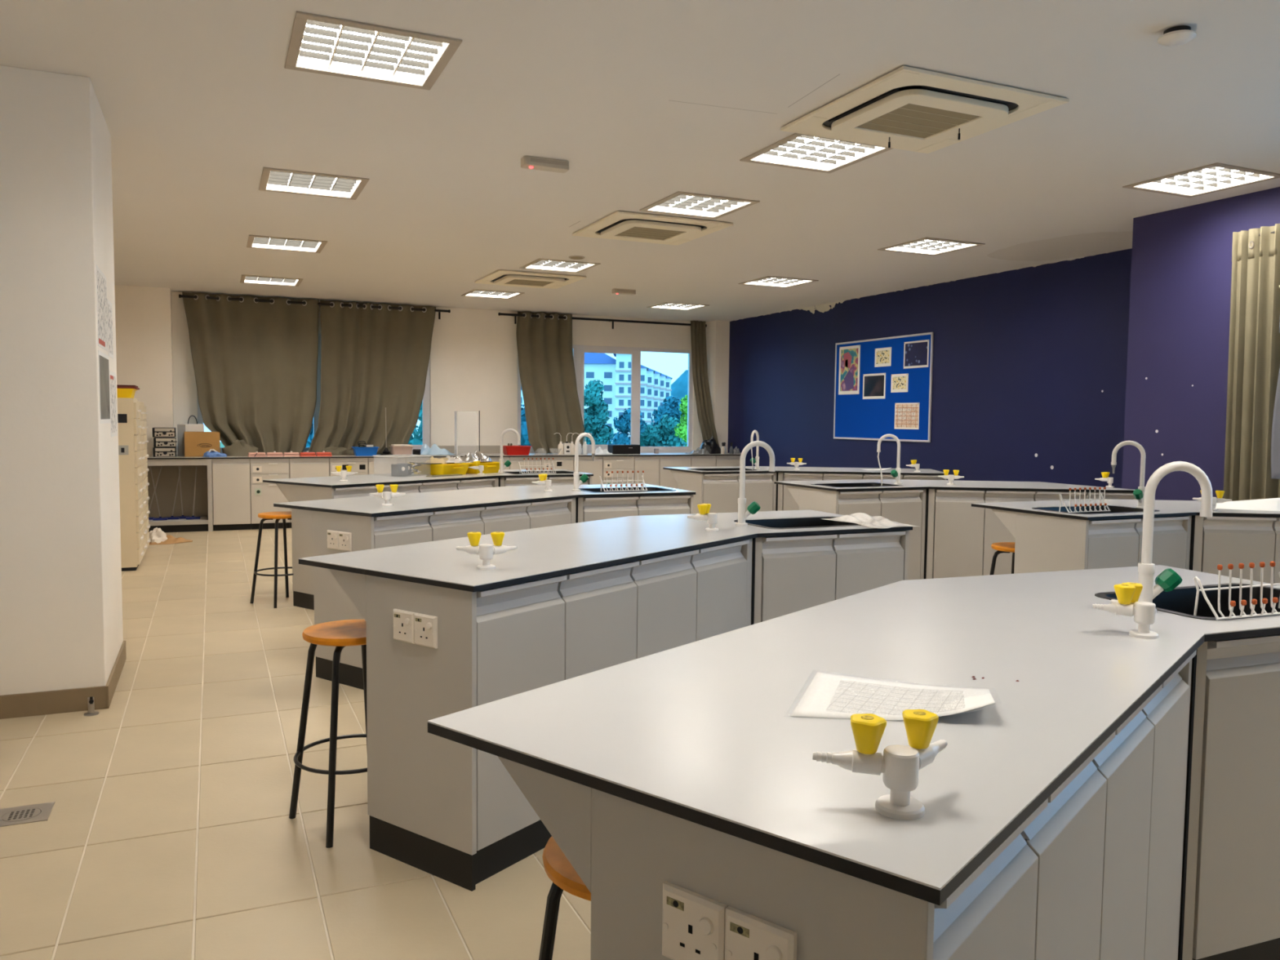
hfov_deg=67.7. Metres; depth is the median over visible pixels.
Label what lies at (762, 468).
countertop
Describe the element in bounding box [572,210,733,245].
air conditioner
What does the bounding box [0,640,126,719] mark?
baseboard
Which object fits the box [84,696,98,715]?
door stop
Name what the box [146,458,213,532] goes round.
open bay
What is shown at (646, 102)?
ceiling
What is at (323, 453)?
tray
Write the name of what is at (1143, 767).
base cabinet
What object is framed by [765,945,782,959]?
rocker switch
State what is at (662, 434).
tree
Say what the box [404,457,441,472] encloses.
base cabinet
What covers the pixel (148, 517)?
stand
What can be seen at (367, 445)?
adapter
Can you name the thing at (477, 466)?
tap
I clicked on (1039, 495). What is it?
base cabinet
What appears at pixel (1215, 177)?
ceiling light
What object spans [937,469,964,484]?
tap
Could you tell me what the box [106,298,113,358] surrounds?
notice
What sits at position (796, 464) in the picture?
tap
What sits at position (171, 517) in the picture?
stand
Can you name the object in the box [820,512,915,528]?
plastic bag
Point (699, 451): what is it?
plastic sack
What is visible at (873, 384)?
notice
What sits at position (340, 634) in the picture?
stool
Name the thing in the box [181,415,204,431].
paper bag
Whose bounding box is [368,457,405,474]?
base cabinet
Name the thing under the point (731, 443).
spray bottle
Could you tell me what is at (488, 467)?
tray
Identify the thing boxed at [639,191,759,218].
ceiling light
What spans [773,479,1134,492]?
countertop
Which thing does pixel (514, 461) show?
base cabinet
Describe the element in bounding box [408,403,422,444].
tree
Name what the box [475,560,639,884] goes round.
base cabinet
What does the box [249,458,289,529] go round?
base cabinet
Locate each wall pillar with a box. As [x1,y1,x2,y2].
[0,65,123,695]
[114,284,173,456]
[706,320,729,453]
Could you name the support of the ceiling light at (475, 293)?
attached to the ceiling
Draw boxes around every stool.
[249,511,293,608]
[288,619,367,848]
[538,836,591,959]
[989,542,1015,575]
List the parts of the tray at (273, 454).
lid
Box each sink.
[504,471,573,474]
[578,486,676,493]
[688,467,759,471]
[733,516,861,528]
[811,482,902,487]
[1031,505,1159,514]
[1094,582,1279,620]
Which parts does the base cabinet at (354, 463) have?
lock plate, rail, drawer, door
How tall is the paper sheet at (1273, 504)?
0.057 m
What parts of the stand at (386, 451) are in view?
rod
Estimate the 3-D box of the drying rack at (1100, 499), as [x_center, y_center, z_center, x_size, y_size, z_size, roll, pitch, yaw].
[2.319,0.102,4.971,0.311,0.128,0.075,-1,4,-24]
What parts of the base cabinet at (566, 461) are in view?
lock plate, rail, drawer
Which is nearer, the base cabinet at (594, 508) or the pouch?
the base cabinet at (594, 508)
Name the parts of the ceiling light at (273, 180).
cross blade, cross blade, cross blade, cross blade, blade, cross blade, cross blade, cross blade, cross blade, blade, cross blade, cross blade, cross blade, cross blade, blade, cross blade, cross blade, cross blade, cross blade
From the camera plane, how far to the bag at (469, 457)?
7.89 m
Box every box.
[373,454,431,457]
[607,444,639,453]
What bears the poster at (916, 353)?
attached to the notice board at (855, 417)
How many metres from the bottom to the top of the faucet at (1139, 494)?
0.372 m
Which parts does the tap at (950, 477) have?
knob, knob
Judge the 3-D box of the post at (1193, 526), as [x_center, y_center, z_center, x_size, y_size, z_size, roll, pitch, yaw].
[2.966,0.600,5.352,0.306,0.856,0.466,-1,4,-24]
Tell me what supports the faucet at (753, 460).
attached to the countertop at (762, 468)
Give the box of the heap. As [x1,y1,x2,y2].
[149,527,192,545]
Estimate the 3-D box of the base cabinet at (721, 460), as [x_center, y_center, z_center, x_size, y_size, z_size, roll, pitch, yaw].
[1.177,0.048,13.941,0.426,0.832,0.497,-1,4,-24]
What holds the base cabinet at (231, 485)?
on the floor
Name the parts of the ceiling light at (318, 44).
cross blade, cross blade, cross blade, cross blade, cross blade, blade, cross blade, cross blade, cross blade, cross blade, cross blade, lamp panel, blade, cross blade, cross blade, cross blade, cross blade, cross blade, blade, cross blade, cross blade, cross blade, cross blade, cross blade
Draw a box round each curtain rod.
[178,294,450,319]
[497,312,706,328]
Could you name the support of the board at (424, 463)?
on the tray at (456, 468)
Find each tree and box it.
[305,418,313,447]
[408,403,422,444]
[520,404,530,445]
[583,379,613,444]
[606,407,646,444]
[640,413,686,446]
[643,395,684,445]
[674,395,687,446]
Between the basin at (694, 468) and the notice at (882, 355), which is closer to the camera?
the basin at (694, 468)
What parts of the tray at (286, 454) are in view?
lid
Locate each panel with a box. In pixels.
[275,483,333,609]
[291,508,373,689]
[328,568,476,891]
[497,755,934,959]
[587,475,591,484]
[670,470,703,513]
[687,494,693,513]
[785,484,838,514]
[899,530,908,580]
[991,508,1088,573]
[1176,641,1207,959]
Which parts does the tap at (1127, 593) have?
knob, knob, stem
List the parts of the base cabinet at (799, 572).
door, door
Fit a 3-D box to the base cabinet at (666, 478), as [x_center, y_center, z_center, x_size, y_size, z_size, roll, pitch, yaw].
[0.391,0.062,13.589,0.483,0.832,0.497,-1,4,-24]
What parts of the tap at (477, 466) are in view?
knob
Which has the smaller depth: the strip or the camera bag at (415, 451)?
the strip
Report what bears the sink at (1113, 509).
in the countertop at (1166, 508)
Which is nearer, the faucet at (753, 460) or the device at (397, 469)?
the device at (397, 469)
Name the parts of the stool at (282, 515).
leg, seat, leg, leg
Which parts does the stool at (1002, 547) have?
leg, seat, leg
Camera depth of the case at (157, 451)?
10.87 m
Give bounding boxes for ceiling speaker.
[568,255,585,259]
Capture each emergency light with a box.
[520,155,568,173]
[611,288,635,295]
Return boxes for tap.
[330,466,358,481]
[368,484,405,506]
[456,531,516,569]
[468,460,484,474]
[532,473,552,491]
[687,503,718,531]
[786,457,806,470]
[812,709,947,820]
[906,459,919,471]
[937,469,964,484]
[1092,582,1158,639]
[1094,471,1114,487]
[1192,490,1231,511]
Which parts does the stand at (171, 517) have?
rod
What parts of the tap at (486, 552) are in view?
knob, stem, knob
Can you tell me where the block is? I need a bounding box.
[653,448,658,453]
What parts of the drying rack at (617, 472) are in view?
rail, rail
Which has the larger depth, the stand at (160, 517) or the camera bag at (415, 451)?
the camera bag at (415, 451)
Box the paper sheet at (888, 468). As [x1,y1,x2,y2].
[864,467,890,470]
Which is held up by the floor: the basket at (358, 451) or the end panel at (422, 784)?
the end panel at (422, 784)
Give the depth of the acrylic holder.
12.19 m
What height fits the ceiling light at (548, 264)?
0.078 m
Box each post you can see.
[491,477,504,487]
[567,497,583,523]
[740,537,762,626]
[771,472,782,511]
[919,488,934,579]
[1182,515,1203,571]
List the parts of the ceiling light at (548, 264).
blade, blade, blade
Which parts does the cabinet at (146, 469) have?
drawer, drawer, drawer, drawer, drawer, drawer, drawer, drawer, drawer, drawer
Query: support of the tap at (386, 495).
on the countertop at (409, 503)
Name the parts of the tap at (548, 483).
knob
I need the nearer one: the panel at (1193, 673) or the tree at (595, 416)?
the panel at (1193, 673)
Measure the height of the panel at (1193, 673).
0.856 m
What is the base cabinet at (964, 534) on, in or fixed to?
on the floor
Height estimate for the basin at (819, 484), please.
0.175 m
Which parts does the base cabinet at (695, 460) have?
rail, door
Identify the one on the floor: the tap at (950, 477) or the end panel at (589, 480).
the end panel at (589, 480)
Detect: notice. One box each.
[96,265,108,351]
[97,350,110,423]
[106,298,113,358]
[109,370,117,436]
[862,373,885,399]
[874,346,891,367]
[890,373,908,392]
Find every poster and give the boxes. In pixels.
[838,345,860,394]
[903,339,928,368]
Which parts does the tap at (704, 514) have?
knob, knob, stem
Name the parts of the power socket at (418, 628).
plate, plate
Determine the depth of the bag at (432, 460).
7.62 m
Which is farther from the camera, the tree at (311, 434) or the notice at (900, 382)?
the tree at (311, 434)
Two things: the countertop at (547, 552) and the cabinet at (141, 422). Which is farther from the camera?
the cabinet at (141, 422)
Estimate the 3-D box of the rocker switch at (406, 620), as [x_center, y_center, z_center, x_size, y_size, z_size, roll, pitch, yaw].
[-0.677,0.412,2.777,0.020,0.020,0.008,3,4,36]
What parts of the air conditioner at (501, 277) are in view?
panel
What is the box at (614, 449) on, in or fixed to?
on the countertop at (642, 454)
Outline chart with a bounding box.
[894,402,919,429]
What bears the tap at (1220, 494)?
on the countertop at (1166, 508)
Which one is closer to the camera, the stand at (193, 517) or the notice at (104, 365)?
the notice at (104, 365)
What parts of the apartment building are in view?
pane, pane, pane, pane, pane, pane, pane, pane, pane, pane, pane, pane, pane, pane, pane, pane, pane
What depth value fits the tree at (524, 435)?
83.13 m
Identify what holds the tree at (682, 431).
on the ground
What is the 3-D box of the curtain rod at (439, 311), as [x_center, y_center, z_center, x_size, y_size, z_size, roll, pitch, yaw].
[-4.007,-2.168,12.008,3.234,0.120,0.143,-1,4,-24]
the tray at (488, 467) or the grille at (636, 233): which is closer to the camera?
the grille at (636, 233)
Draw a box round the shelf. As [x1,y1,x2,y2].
[148,515,208,525]
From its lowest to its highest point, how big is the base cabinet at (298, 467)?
0.832 m
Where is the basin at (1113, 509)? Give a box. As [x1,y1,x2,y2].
[1041,506,1143,513]
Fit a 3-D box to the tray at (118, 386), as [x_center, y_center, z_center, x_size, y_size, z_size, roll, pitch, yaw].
[-4.528,-0.799,8.193,0.390,0.030,0.380,-1,4,-24]
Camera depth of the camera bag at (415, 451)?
12.06 m
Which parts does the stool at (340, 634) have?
leg, seat, leg, leg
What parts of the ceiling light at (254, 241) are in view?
cross blade, cross blade, cross blade, cross blade, cross blade, cross blade, cross blade, cross blade, cross blade, cross blade, cross blade, cross blade, cross blade, cross blade, cross blade, cross blade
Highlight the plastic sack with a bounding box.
[684,447,709,453]
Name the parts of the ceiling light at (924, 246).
blade, blade, blade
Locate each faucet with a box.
[497,428,520,473]
[572,432,595,491]
[735,440,775,525]
[750,430,759,470]
[876,434,902,485]
[1111,440,1146,508]
[1137,461,1212,613]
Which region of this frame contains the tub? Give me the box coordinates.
[389,445,413,454]
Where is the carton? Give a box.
[184,431,220,457]
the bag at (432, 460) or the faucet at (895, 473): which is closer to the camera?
the faucet at (895, 473)
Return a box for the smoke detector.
[1157,25,1196,46]
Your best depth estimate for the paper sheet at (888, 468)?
9.15 m
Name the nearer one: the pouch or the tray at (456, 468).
the tray at (456, 468)
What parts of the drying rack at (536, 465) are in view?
rail, rail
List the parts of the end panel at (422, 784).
panel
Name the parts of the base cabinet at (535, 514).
door, door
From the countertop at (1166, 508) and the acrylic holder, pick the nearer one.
the countertop at (1166, 508)
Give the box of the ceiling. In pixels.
[0,0,1279,322]
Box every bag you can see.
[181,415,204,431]
[412,448,420,454]
[420,443,454,454]
[424,456,448,463]
[445,454,465,462]
[453,452,481,462]
[473,450,492,462]
[595,446,613,454]
[700,435,720,453]
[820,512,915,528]
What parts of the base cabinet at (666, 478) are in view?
rail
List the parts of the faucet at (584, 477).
valve knob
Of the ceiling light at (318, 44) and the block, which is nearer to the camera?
the ceiling light at (318, 44)
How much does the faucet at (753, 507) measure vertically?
0.372 m
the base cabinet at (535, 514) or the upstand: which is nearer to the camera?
the base cabinet at (535, 514)
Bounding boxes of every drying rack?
[518,457,555,473]
[599,471,647,491]
[1058,486,1110,512]
[1193,560,1279,619]
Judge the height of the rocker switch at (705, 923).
0.020 m
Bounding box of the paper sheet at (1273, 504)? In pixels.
[1215,497,1279,511]
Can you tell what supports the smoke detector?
attached to the ceiling
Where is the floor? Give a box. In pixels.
[0,528,591,959]
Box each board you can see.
[413,462,454,464]
[833,332,933,442]
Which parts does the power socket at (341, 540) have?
plate, plate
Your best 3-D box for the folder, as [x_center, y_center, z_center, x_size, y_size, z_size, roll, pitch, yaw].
[-1.534,-0.036,7.492,0.075,0.009,0.320,3,4,36]
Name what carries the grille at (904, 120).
attached to the air conditioner at (909, 108)
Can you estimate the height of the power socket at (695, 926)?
0.091 m
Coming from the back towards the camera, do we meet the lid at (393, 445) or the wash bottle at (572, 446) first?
the wash bottle at (572, 446)
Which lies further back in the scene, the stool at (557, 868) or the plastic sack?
the plastic sack
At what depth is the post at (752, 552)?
3.94 m
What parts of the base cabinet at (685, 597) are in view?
door, door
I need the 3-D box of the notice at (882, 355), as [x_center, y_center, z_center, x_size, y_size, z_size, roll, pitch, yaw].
[2.770,-1.401,10.893,0.009,0.212,0.292,-1,4,-24]
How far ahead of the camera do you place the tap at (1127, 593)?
2.08 m
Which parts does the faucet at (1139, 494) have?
valve knob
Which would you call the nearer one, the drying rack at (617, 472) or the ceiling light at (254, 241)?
the drying rack at (617, 472)
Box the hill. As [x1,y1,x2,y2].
[671,369,688,400]
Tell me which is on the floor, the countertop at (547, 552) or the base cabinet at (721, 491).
the base cabinet at (721, 491)
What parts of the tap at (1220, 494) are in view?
knob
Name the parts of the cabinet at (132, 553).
drawer, drawer, drawer, drawer, drawer, drawer, drawer, drawer, drawer, drawer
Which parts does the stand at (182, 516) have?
rod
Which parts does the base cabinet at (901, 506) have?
door, door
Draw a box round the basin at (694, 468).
[693,468,754,470]
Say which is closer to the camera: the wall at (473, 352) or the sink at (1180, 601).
the sink at (1180, 601)
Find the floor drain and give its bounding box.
[0,801,54,826]
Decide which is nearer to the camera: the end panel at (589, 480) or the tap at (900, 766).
the tap at (900, 766)
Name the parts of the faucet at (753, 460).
valve knob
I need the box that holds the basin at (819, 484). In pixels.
[816,483,897,486]
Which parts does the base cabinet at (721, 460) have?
rail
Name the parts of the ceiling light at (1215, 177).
cross blade, cross blade, cross blade, blade, cross blade, cross blade, cross blade, blade, cross blade, cross blade, cross blade, blade, cross blade, cross blade, cross blade, cross blade, cross blade, cross blade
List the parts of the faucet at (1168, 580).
valve knob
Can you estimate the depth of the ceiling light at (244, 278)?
10.46 m
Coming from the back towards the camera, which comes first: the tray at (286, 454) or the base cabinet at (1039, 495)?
the tray at (286, 454)
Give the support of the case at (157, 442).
on the case at (157, 451)
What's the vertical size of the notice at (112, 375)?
0.330 m
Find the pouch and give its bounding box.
[202,448,226,457]
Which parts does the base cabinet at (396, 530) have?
door, door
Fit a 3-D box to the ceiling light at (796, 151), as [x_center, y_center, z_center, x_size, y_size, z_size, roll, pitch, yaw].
[0.965,-1.820,5.217,0.610,0.078,0.610,-1,4,-24]
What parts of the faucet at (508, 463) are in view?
valve knob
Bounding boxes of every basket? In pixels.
[351,440,379,456]
[502,445,532,455]
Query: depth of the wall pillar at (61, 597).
4.18 m
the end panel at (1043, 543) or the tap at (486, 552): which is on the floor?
the end panel at (1043, 543)
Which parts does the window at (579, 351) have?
sash frame, sill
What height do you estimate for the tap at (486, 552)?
0.109 m
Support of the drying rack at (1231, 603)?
on the countertop at (704, 732)
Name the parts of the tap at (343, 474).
knob, knob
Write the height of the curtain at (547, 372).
1.936 m
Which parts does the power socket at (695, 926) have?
plate, plate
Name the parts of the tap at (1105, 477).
knob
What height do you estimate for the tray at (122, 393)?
0.079 m
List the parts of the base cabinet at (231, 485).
rail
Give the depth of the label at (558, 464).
12.64 m
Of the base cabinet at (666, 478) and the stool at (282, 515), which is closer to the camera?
the stool at (282, 515)
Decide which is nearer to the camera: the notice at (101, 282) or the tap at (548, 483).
the notice at (101, 282)
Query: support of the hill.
on the ground
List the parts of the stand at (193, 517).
rod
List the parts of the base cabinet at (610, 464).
lock plate, lock plate, door, rail, drawer, drawer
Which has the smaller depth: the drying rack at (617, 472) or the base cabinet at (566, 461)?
the drying rack at (617, 472)
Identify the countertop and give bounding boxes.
[146,452,741,459]
[262,468,593,488]
[273,483,695,516]
[298,509,912,591]
[427,564,1279,905]
[662,466,944,475]
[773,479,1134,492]
[971,498,1279,520]
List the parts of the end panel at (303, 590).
panel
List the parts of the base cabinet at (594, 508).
door, door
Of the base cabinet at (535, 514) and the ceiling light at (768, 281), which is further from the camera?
the ceiling light at (768, 281)
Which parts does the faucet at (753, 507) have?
valve knob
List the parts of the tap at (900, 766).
knob, stem, knob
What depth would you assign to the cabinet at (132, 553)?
8.10 m
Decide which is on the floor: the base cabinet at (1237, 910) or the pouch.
the base cabinet at (1237, 910)
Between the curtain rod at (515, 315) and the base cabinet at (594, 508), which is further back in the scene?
the curtain rod at (515, 315)
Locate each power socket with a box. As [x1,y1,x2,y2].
[327,529,351,551]
[393,608,437,648]
[662,880,797,959]
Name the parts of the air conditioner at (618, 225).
panel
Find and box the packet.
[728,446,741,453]
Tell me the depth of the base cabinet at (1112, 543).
4.91 m
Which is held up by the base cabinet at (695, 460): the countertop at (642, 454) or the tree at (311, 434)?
the countertop at (642, 454)
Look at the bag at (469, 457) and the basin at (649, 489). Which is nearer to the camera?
the basin at (649, 489)
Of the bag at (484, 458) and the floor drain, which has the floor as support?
the floor drain
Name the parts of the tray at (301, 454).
lid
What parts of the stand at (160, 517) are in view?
rod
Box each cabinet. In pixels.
[117,397,144,571]
[137,401,147,556]
[140,401,150,550]
[212,458,250,530]
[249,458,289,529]
[288,457,329,528]
[328,457,368,476]
[333,482,422,498]
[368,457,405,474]
[373,506,484,548]
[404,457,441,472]
[417,478,495,492]
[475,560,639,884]
[479,498,572,534]
[489,457,509,469]
[504,475,589,486]
[509,456,541,469]
[541,456,573,471]
[573,456,602,484]
[582,494,690,522]
[602,456,634,484]
[629,539,749,658]
[633,455,659,485]
[658,455,690,488]
[689,455,715,466]
[702,472,773,512]
[715,455,740,466]
[760,530,905,622]
[782,472,862,511]
[838,488,923,580]
[862,473,942,479]
[932,488,1035,578]
[933,731,1115,959]
[1033,490,1133,501]
[1087,515,1189,568]
[1092,649,1196,959]
[1191,634,1279,959]
[1200,515,1276,583]
[1271,516,1279,583]
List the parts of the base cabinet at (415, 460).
rail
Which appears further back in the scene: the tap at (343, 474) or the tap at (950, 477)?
the tap at (950, 477)
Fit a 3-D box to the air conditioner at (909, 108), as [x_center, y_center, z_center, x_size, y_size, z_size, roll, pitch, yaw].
[1.314,-1.692,4.526,0.930,0.100,0.930,-1,4,-24]
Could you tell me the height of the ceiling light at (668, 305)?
0.078 m
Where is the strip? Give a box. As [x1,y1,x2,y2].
[177,424,185,456]
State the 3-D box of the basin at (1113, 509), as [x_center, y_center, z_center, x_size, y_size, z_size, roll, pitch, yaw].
[2.453,0.247,5.150,0.555,0.175,0.320,-1,4,-24]
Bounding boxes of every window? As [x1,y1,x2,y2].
[197,333,430,453]
[517,344,693,453]
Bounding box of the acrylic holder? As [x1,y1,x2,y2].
[454,410,479,455]
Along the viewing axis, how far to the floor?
3.12 m
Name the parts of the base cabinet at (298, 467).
rail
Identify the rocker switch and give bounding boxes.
[404,617,409,625]
[426,622,431,629]
[698,916,713,934]
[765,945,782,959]
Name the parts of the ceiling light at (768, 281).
blade, blade, blade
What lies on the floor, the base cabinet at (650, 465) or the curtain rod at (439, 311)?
the base cabinet at (650, 465)
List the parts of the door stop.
post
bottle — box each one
[553,432,563,454]
[563,432,573,454]
[570,432,578,454]
[578,432,582,454]
[582,432,591,454]
[720,442,724,453]
[728,442,733,453]
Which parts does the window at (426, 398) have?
sash frame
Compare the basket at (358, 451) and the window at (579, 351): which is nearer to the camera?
the basket at (358, 451)
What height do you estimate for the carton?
0.288 m
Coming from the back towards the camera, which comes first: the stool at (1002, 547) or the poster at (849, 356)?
the poster at (849, 356)
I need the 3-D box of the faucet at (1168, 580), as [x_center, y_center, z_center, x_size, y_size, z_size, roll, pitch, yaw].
[1.312,0.140,2.341,0.184,0.372,0.055,1,4,4]
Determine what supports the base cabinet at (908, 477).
on the floor
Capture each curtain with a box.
[182,292,319,456]
[308,299,435,455]
[515,311,584,453]
[690,320,719,446]
[1222,223,1279,501]
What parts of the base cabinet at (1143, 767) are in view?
door, door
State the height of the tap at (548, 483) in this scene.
0.109 m
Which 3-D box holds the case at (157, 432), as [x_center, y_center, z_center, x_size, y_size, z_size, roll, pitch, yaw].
[-5.463,-0.548,10.968,0.240,0.106,0.252,-1,4,-23]
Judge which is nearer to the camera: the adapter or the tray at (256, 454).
the tray at (256, 454)
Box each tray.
[116,384,139,389]
[116,388,137,398]
[248,451,266,457]
[266,451,283,457]
[283,451,299,456]
[299,451,315,456]
[315,450,332,456]
[410,462,471,475]
[466,461,499,473]
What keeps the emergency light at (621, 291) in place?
attached to the ceiling
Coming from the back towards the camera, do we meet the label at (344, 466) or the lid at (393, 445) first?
the lid at (393, 445)
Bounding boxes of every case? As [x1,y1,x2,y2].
[151,427,176,437]
[152,447,176,457]
[153,437,177,447]
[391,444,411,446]
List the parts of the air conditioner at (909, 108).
panel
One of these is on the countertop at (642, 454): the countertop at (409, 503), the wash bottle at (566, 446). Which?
the wash bottle at (566, 446)
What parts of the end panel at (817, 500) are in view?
panel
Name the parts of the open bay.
rail, panel, panel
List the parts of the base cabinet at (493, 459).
rail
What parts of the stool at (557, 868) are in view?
leg, seat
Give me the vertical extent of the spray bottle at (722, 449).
0.165 m
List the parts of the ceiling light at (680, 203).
cross blade, cross blade, cross blade, cross blade, blade, cross blade, cross blade, cross blade, cross blade, cross blade, blade, cross blade, cross blade, cross blade, cross blade, blade, cross blade, cross blade, cross blade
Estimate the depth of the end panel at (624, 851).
1.15 m
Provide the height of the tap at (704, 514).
0.109 m
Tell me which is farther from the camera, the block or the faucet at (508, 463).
the block
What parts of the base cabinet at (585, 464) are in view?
rail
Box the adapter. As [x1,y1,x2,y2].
[365,444,373,447]
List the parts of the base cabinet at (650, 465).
rail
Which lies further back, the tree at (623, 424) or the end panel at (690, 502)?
the tree at (623, 424)
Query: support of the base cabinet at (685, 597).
on the floor
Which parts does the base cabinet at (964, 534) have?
door, door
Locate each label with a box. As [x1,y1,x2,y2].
[342,464,348,470]
[359,464,365,469]
[556,461,561,466]
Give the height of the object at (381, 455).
0.158 m
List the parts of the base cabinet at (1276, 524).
door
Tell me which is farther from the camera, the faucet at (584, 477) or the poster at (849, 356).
the poster at (849, 356)
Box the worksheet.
[791,671,995,719]
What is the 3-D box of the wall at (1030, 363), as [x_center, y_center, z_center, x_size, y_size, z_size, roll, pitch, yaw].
[2.897,-0.729,10.935,0.200,2.800,7.920,-1,4,-24]
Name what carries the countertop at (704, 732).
on the base cabinet at (1037, 895)
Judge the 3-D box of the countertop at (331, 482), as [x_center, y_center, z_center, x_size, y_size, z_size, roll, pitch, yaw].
[-1.558,-0.031,7.628,2.740,0.018,1.100,-3,5,-44]
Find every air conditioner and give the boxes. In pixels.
[474,269,586,288]
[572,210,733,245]
[780,66,1068,153]
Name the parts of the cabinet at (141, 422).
drawer, drawer, drawer, drawer, drawer, drawer, drawer, drawer, drawer, drawer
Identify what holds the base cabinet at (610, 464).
on the floor
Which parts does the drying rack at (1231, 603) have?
rail, rail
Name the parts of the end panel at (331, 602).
panel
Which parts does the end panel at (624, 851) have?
panel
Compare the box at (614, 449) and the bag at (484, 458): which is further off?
the box at (614, 449)
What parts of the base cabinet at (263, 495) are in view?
lock plate, lock plate, lock plate, rail, drawer, drawer, door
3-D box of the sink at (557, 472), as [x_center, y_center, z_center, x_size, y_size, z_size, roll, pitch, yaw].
[-0.843,0.024,8.101,0.601,0.177,0.366,-1,4,-24]
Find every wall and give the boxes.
[171,291,706,510]
[727,248,1132,488]
[1121,186,1279,500]
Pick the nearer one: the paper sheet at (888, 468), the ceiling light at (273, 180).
the ceiling light at (273, 180)
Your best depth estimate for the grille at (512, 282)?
10.06 m
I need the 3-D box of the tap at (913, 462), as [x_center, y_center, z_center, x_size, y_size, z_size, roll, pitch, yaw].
[2.563,-0.134,8.925,0.122,0.109,0.101,4,5,39]
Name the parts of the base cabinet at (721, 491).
door, door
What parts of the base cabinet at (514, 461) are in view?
rail, door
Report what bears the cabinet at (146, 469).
on the floor
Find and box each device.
[391,463,408,475]
[400,462,411,475]
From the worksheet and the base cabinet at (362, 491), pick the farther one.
the base cabinet at (362, 491)
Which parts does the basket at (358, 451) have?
cable coil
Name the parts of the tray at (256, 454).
lid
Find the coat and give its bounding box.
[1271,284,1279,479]
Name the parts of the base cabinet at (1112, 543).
door, door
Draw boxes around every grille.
[506,279,552,285]
[617,226,684,239]
[856,103,979,137]
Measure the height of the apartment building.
41.800 m
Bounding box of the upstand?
[437,445,503,453]
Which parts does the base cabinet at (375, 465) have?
door, rail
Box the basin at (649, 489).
[581,487,671,492]
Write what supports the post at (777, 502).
on the floor
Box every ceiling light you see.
[240,275,302,286]
[246,235,327,253]
[258,167,369,199]
[284,11,462,89]
[461,288,524,298]
[519,257,600,272]
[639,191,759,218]
[646,302,709,310]
[737,275,818,288]
[739,133,892,173]
[877,236,985,255]
[1122,162,1279,197]
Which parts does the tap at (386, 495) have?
knob, knob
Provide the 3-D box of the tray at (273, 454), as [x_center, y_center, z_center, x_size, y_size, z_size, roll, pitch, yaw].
[-4.338,-0.311,11.331,0.181,0.063,0.160,-1,4,-24]
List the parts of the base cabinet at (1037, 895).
door, door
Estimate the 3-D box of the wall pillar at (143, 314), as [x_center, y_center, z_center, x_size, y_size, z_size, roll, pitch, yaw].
[-5.872,-0.837,11.173,0.730,2.800,0.310,-1,4,-24]
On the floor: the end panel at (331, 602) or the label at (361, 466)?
the end panel at (331, 602)
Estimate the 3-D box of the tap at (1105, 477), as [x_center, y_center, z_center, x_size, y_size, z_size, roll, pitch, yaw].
[3.425,-0.004,7.016,0.101,0.109,0.122,-3,5,-41]
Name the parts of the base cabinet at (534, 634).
door, door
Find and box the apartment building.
[520,352,672,443]
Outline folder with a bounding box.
[426,474,462,476]
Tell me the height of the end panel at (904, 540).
0.857 m
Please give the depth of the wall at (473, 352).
12.95 m
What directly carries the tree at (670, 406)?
on the ground
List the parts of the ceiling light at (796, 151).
cross blade, cross blade, cross blade, cross blade, blade, cross blade, cross blade, cross blade, cross blade, cross blade, lamp panel, blade, cross blade, cross blade, cross blade, cross blade, cross blade, blade, cross blade, cross blade, cross blade, cross blade, cross blade, cross blade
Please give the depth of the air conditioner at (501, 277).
9.86 m
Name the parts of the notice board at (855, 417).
frame rail, frame rail, frame rail, frame rail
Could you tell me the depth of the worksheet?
1.57 m
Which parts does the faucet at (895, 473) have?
valve knob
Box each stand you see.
[147,466,162,519]
[150,466,167,520]
[164,466,181,519]
[176,466,190,519]
[186,466,199,519]
[380,407,392,455]
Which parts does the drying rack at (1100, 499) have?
rail, rail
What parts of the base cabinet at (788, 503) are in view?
door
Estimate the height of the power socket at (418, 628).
0.091 m
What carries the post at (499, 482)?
on the floor
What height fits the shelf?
0.045 m
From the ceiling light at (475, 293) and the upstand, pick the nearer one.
the ceiling light at (475, 293)
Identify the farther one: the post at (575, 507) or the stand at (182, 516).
the stand at (182, 516)
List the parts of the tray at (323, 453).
lid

